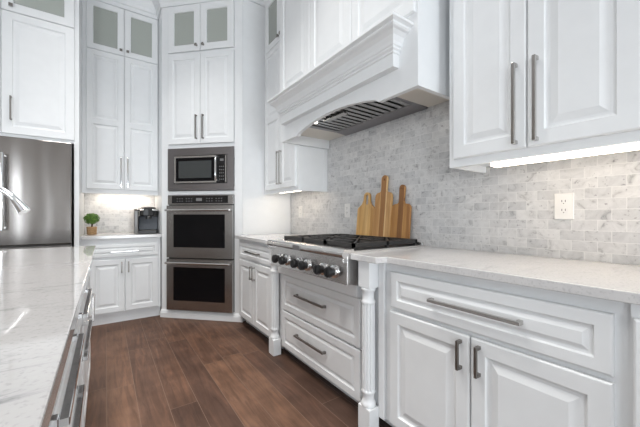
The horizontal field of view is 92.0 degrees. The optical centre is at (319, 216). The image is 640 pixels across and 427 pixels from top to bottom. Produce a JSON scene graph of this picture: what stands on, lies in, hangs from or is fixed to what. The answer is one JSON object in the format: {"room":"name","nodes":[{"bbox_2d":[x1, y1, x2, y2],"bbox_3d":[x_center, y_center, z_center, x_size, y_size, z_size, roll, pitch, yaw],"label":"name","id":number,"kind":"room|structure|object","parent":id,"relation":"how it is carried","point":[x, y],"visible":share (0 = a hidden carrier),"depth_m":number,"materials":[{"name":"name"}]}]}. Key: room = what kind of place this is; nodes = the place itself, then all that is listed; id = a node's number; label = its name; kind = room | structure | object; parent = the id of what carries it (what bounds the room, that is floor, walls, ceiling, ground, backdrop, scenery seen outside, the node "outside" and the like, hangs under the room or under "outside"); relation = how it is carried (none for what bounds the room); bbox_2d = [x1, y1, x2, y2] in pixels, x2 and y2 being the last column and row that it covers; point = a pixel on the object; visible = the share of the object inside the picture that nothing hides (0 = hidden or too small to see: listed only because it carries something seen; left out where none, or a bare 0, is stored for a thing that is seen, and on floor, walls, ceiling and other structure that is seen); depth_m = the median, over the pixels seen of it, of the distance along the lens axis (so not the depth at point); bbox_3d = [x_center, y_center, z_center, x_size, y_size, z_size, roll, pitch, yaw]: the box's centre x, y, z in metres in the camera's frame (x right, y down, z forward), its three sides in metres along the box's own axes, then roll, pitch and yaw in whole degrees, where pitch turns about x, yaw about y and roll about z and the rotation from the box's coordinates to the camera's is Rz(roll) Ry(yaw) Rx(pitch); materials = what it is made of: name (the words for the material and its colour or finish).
{"room":"kitchen","nodes":[
{"label":"kitchen","id":0,"kind":"room"},
{"bbox_2d":[86,156,234,233],"bbox_3d":[-4.049,-0.748,2.677,7.411,3.730,0.120,0,0,-35],"label":"wall","id":1,"kind":"structure","parent":0,"point":[175,156],"depth_m":4.37,"materials":[{"name":"paint"}]},
{"bbox_2d":[84,193,154,233],"bbox_3d":[-2.406,-0.052,3.741,0.713,0.502,0.010,0,0,-35],"label":"tiled wall","id":2,"kind":"structure","parent":1,"relation":"attached to","point":[115,212],"depth_m":3.70,"materials":[{"name":"tile"}]},
{"bbox_2d":[82,0,157,195],"bbox_3d":[-2.292,-1.288,3.574,0.717,2.090,0.410,0,0,-35],"label":"upper cabinet","id":3,"kind":"object","parent":1,"relation":"attached to","point":[120,46],"visible":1,"depth_m":3.41,"materials":[{"name":"white paint"}]},
{"bbox_2d":[85,315,391,426],"bbox_3d":[-1.363,1.147,-1.271,7.511,0.060,9.670,0,0,-35],"label":"floor","id":4,"kind":"structure","parent":0,"point":[153,371],"depth_m":2.09,"materials":[{"name":"brown wood"}]},
{"bbox_2d":[0,136,73,249],"bbox_3d":[-2.846,0.214,2.802,0.970,1.765,0.789,0,0,-35],"label":"refrigerator","id":5,"kind":"object","parent":4,"relation":"on","point":[40,173],"visible":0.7,"depth_m":2.68,"materials":[{"name":"grey metal"}]},
{"bbox_2d":[0,0,83,245],"bbox_3d":[-2.904,-0.608,2.887,1.070,3.450,0.840,0,0,-35],"label":"tall cabinet","id":6,"kind":"object","parent":4,"relation":"on","point":[41,40],"visible":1,"depth_m":2.74,"materials":[{"name":"white paint"}]},
{"bbox_2d":[48,333,84,426],"bbox_3d":[-0.965,0.675,0.340,1.105,0.884,0.620,0,0,-35],"label":"dishwasher","id":7,"kind":"object","parent":4,"relation":"on","point":[68,388],"visible":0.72,"depth_m":0.66,"materials":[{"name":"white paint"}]},
{"bbox_2d":[69,288,91,426],"bbox_3d":[-1.320,0.675,0.851,1.105,0.884,0.620,0,0,-35],"label":"base cabinet","id":8,"kind":"object","parent":4,"relation":"on","point":[80,323],"visible":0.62,"depth_m":1.13,"materials":[{"name":"white paint"}]},
{"bbox_2d":[83,274,94,426],"bbox_3d":[-1.735,0.675,1.443,1.100,0.884,0.820,0,0,-35],"label":"base cabinet","id":9,"kind":"object","parent":4,"relation":"on","point":[86,364],"visible":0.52,"depth_m":1.64,"materials":[{"name":"white paint"}]},
{"bbox_2d":[0,245,95,426],"bbox_3d":[-1.019,0.216,0.326,1.200,0.032,3.500,0,0,-35],"label":"countertop","id":10,"kind":"structure","parent":9,"relation":"on","point":[42,290],"depth_m":0.58,"materials":[{"name":"stone"}]},
{"bbox_2d":[0,187,29,214],"bbox_3d":[-1.494,0.028,1.361,0.366,0.342,0.114,0,0,2],"label":"kitchen faucet","id":11,"kind":"object","parent":10,"relation":"on","point":[21,208],"visible":1,"depth_m":1.37,"materials":[{"name":"silver metal"}]},
{"bbox_2d":[80,237,159,325],"bbox_3d":[-2.232,0.675,3.479,0.710,0.884,0.635,0,0,-35],"label":"base cabinet","id":12,"kind":"object","parent":4,"relation":"on","point":[124,272],"visible":0.94,"depth_m":3.26,"materials":[{"name":"white paint"}]},
{"bbox_2d":[80,232,161,239],"bbox_3d":[-2.231,0.215,3.487,0.716,0.032,0.623,0,0,-35],"label":"countertop","id":13,"kind":"structure","parent":12,"relation":"on","point":[127,234],"depth_m":3.27,"materials":[{"name":"stone"}]},
{"bbox_2d":[83,213,99,234],"bbox_3d":[-2.469,0.082,3.341,0.153,0.234,0.147,0,0,-35],"label":"potted topiary","id":14,"kind":"object","parent":13,"relation":"on","point":[91,218],"visible":1,"depth_m":3.31,"materials":[{"name":"green plant"}]},
{"bbox_2d":[86,226,96,234],"bbox_3d":[-2.467,0.156,3.339,0.096,0.086,0.096,0,0,-35],"label":"pot","id":15,"kind":"object","parent":14,"relation":"attached to","point":[92,230],"depth_m":3.31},
{"bbox_2d":[134,207,158,233],"bbox_3d":[-2.028,0.047,3.619,0.259,0.305,0.303,0,0,-28],"label":"coffee maker","id":16,"kind":"object","parent":13,"relation":"on","point":[145,218],"visible":0.99,"depth_m":3.55,"materials":[{"name":"black plastic"}]},
{"bbox_2d":[155,0,290,321],"bbox_3d":[-1.265,-0.608,3.577,1.804,3.450,0.552,0,0,10],"label":"tall cabinet","id":17,"kind":"object","parent":4,"relation":"on","point":[211,55],"visible":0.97,"depth_m":3.35,"materials":[{"name":"white paint"}]},
{"bbox_2d":[164,194,234,312],"bbox_3d":[-1.252,0.398,3.581,0.770,1.255,0.658,0,0,10],"label":"double wall oven","id":18,"kind":"object","parent":17,"relation":"in","point":[200,263],"visible":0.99,"depth_m":3.31,"materials":[{"name":"grey metal"}]},
{"bbox_2d":[168,146,234,190],"bbox_3d":[-1.264,-0.510,3.518,0.774,0.461,0.467,0,0,10],"label":"microwave","id":19,"kind":"object","parent":17,"relation":"in","point":[215,170],"visible":0.99,"depth_m":3.33,"materials":[{"name":"silver metal"}]},
{"bbox_2d":[239,239,283,348],"bbox_3d":[-0.373,0.675,3.061,0.688,0.884,0.815,0,0,-35],"label":"base cabinet","id":20,"kind":"object","parent":4,"relation":"on","point":[254,263],"visible":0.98,"depth_m":2.83,"materials":[{"name":"white paint"}]},
{"bbox_2d":[235,233,303,244],"bbox_3d":[-0.350,0.215,3.002,0.705,0.032,0.961,0,0,-35],"label":"countertop","id":21,"kind":"structure","parent":20,"relation":"on","point":[261,238],"depth_m":3.03,"materials":[{"name":"stone"}]},
{"bbox_2d":[269,248,280,355],"bbox_3d":[-0.366,0.674,2.510,0.076,0.884,0.088,0,0,-35],"label":"post","id":22,"kind":"object","parent":4,"relation":"on","point":[274,340],"visible":0.82,"depth_m":2.48,"materials":[{"name":"white paint"}]},
{"bbox_2d":[278,266,362,402],"bbox_3d":[0.175,0.749,2.286,0.663,0.735,1.072,0,0,-35],"label":"base cabinet","id":23,"kind":"object","parent":4,"relation":"on","point":[320,319],"visible":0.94,"depth_m":1.97,"materials":[{"name":"white paint"}]},
{"bbox_2d":[358,261,378,426],"bbox_3d":[0.254,0.674,1.619,0.076,0.884,0.088,0,0,-35],"label":"post","id":24,"kind":"object","parent":4,"relation":"on","point":[368,416],"visible":1,"depth_m":1.59,"materials":[{"name":"white paint"}]},
{"bbox_2d":[374,263,630,426],"bbox_3d":[0.784,0.675,1.424,0.658,0.884,1.030,0,0,-35],"label":"base cabinet","id":25,"kind":"object","parent":4,"relation":"on","point":[452,350],"visible":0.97,"depth_m":1.13,"materials":[{"name":"white paint"}]},
{"bbox_2d":[631,304,639,426],"bbox_3d":[1.314,0.675,0.677,0.641,0.884,0.800,0,0,-35],"label":"base cabinet","id":26,"kind":"object","parent":4,"relation":"on","point":[635,309],"visible":0.8,"depth_m":0.81,"materials":[{"name":"white paint"}]},
{"bbox_2d":[350,246,639,304],"bbox_3d":[0.720,0.215,1.465,0.705,0.032,2.782,0,0,-35],"label":"countertop","id":27,"kind":"structure","parent":26,"relation":"on","point":[617,282],"depth_m":1.18,"materials":[{"name":"stone"}]},
{"bbox_2d":[267,234,422,284],"bbox_3d":[0.123,0.262,2.183,0.705,0.223,0.916,0,0,-35],"label":"range cooktop","id":28,"kind":"object","parent":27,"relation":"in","point":[325,256],"visible":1,"depth_m":1.91,"materials":[{"name":"silver metal"}]},
{"bbox_2d":[356,192,374,235],"bbox_3d":[0.377,0.003,2.524,0.053,0.396,0.204,0,0,-35],"label":"cutting board","id":29,"kind":"object","parent":27,"relation":"on","point":[365,213],"visible":0.87,"depth_m":2.51,"materials":[{"name":"brown wood"}]},
{"bbox_2d":[373,175,392,236],"bbox_3d":[0.484,-0.057,2.362,0.063,0.515,0.169,0,0,-35],"label":"cutting board","id":30,"kind":"object","parent":27,"relation":"on","point":[382,213],"visible":0.96,"depth_m":2.35,"materials":[{"name":"brown wood"}]},
{"bbox_2d":[390,185,411,238],"bbox_3d":[0.585,-0.014,2.224,0.055,0.429,0.169,0,0,-35],"label":"cutting board","id":31,"kind":"object","parent":27,"relation":"on","point":[401,212],"visible":0.98,"depth_m":2.21,"materials":[{"name":"brown wood"}]},
{"bbox_2d":[293,233,631,264],"bbox_3d":[1.676,-0.748,0.831,0.120,3.730,9.450,0,0,-35],"label":"wall","id":32,"kind":"structure","parent":0,"point":[293,233],"depth_m":1.57,"materials":[{"name":"paint"}]},
{"bbox_2d":[97,0,267,20],"bbox_3d":[-0.436,-2.463,2.196,5.070,0.299,2.119,0,0,23],"label":"trim","id":33,"kind":"structure","parent":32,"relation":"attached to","point":[152,9],"depth_m":3.45,"materials":[{"name":"white paint"}]},
{"bbox_2d":[265,0,327,194],"bbox_3d":[-0.288,-1.284,3.195,0.382,2.098,0.720,0,0,-35],"label":"upper cabinet","id":34,"kind":"object","parent":32,"relation":"attached to","point":[289,168],"visible":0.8,"depth_m":3.12,"materials":[{"name":"white paint"}]},
{"bbox_2d":[280,0,421,90],"bbox_3d":[0.272,-1.669,2.261,0.530,1.330,1.448,0,0,-35],"label":"upper cabinet","id":35,"kind":"object","parent":32,"relation":"attached to","point":[311,31],"visible":0.42,"depth_m":2.19,"materials":[{"name":"white paint"}]},
{"bbox_2d":[267,0,449,149],"bbox_3d":[0.219,-1.491,2.224,0.660,1.685,1.448,0,0,-35],"label":"range hood","id":36,"kind":"object","parent":32,"relation":"attached to","point":[398,67],"visible":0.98,"depth_m":1.82,"materials":[{"name":"white paint"}]},
{"bbox_2d":[291,100,639,264],"bbox_3d":[0.743,-0.342,2.058,0.010,1.082,3.770,0,0,-35],"label":"tiled wall","id":37,"kind":"structure","parent":32,"relation":"attached to","point":[505,209],"depth_m":1.80,"materials":[{"name":"stone"}]},
{"bbox_2d":[299,206,302,217],"bbox_3d":[-0.216,-0.046,3.419,0.009,0.124,0.076,0,0,-35],"label":"wall outlet","id":38,"kind":"object","parent":37,"relation":"attached to","point":[300,207],"visible":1,"depth_m":3.41,"materials":[{"name":"white plastic"}]},
{"bbox_2d":[345,203,349,216],"bbox_3d":[0.244,-0.050,2.758,0.009,0.124,0.076,0,0,-35],"label":"wall outlet","id":39,"kind":"object","parent":37,"relation":"attached to","point":[347,206],"visible":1,"depth_m":2.75,"materials":[{"name":"white plastic"}]},
{"bbox_2d":[554,193,573,219],"bbox_3d":[1.150,-0.046,1.456,0.009,0.124,0.076,0,0,-35],"label":"wall outlet","id":40,"kind":"object","parent":37,"relation":"attached to","point":[563,202],"visible":1,"depth_m":1.45,"materials":[{"name":"white plastic"}]},
{"bbox_2d":[559,198,567,204],"bbox_3d":[1.147,-0.067,1.454,0.002,0.033,0.033,0,0,-35],"label":"socket","id":41,"kind":"object","parent":40,"relation":"attached to","point":[562,201],"depth_m":1.45,"materials":[{"name":"white plastic"}]},
{"bbox_2d":[559,207,567,213],"bbox_3d":[1.147,-0.025,1.454,0.002,0.033,0.033,0,0,-35],"label":"socket","id":42,"kind":"object","parent":40,"relation":"attached to","point":[562,210],"depth_m":1.45,"materials":[{"name":"white plastic"}]},
{"bbox_2d":[450,0,639,172],"bbox_3d":[1.167,-1.290,1.105,0.382,2.087,1.362,0,0,-35],"label":"upper cabinet","id":43,"kind":"object","parent":32,"relation":"attached to","point":[529,78],"visible":1,"depth_m":1.24,"materials":[{"name":"white paint"}]},
{"bbox_2d":[491,143,639,166],"bbox_3d":[1.129,-0.256,1.004,0.056,0.049,1.100,0,0,-35],"label":"light","id":44,"kind":"object","parent":43,"relation":"attached to","point":[635,146],"visible":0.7,"depth_m":1.20,"materials":[{"name":"white plastic"}]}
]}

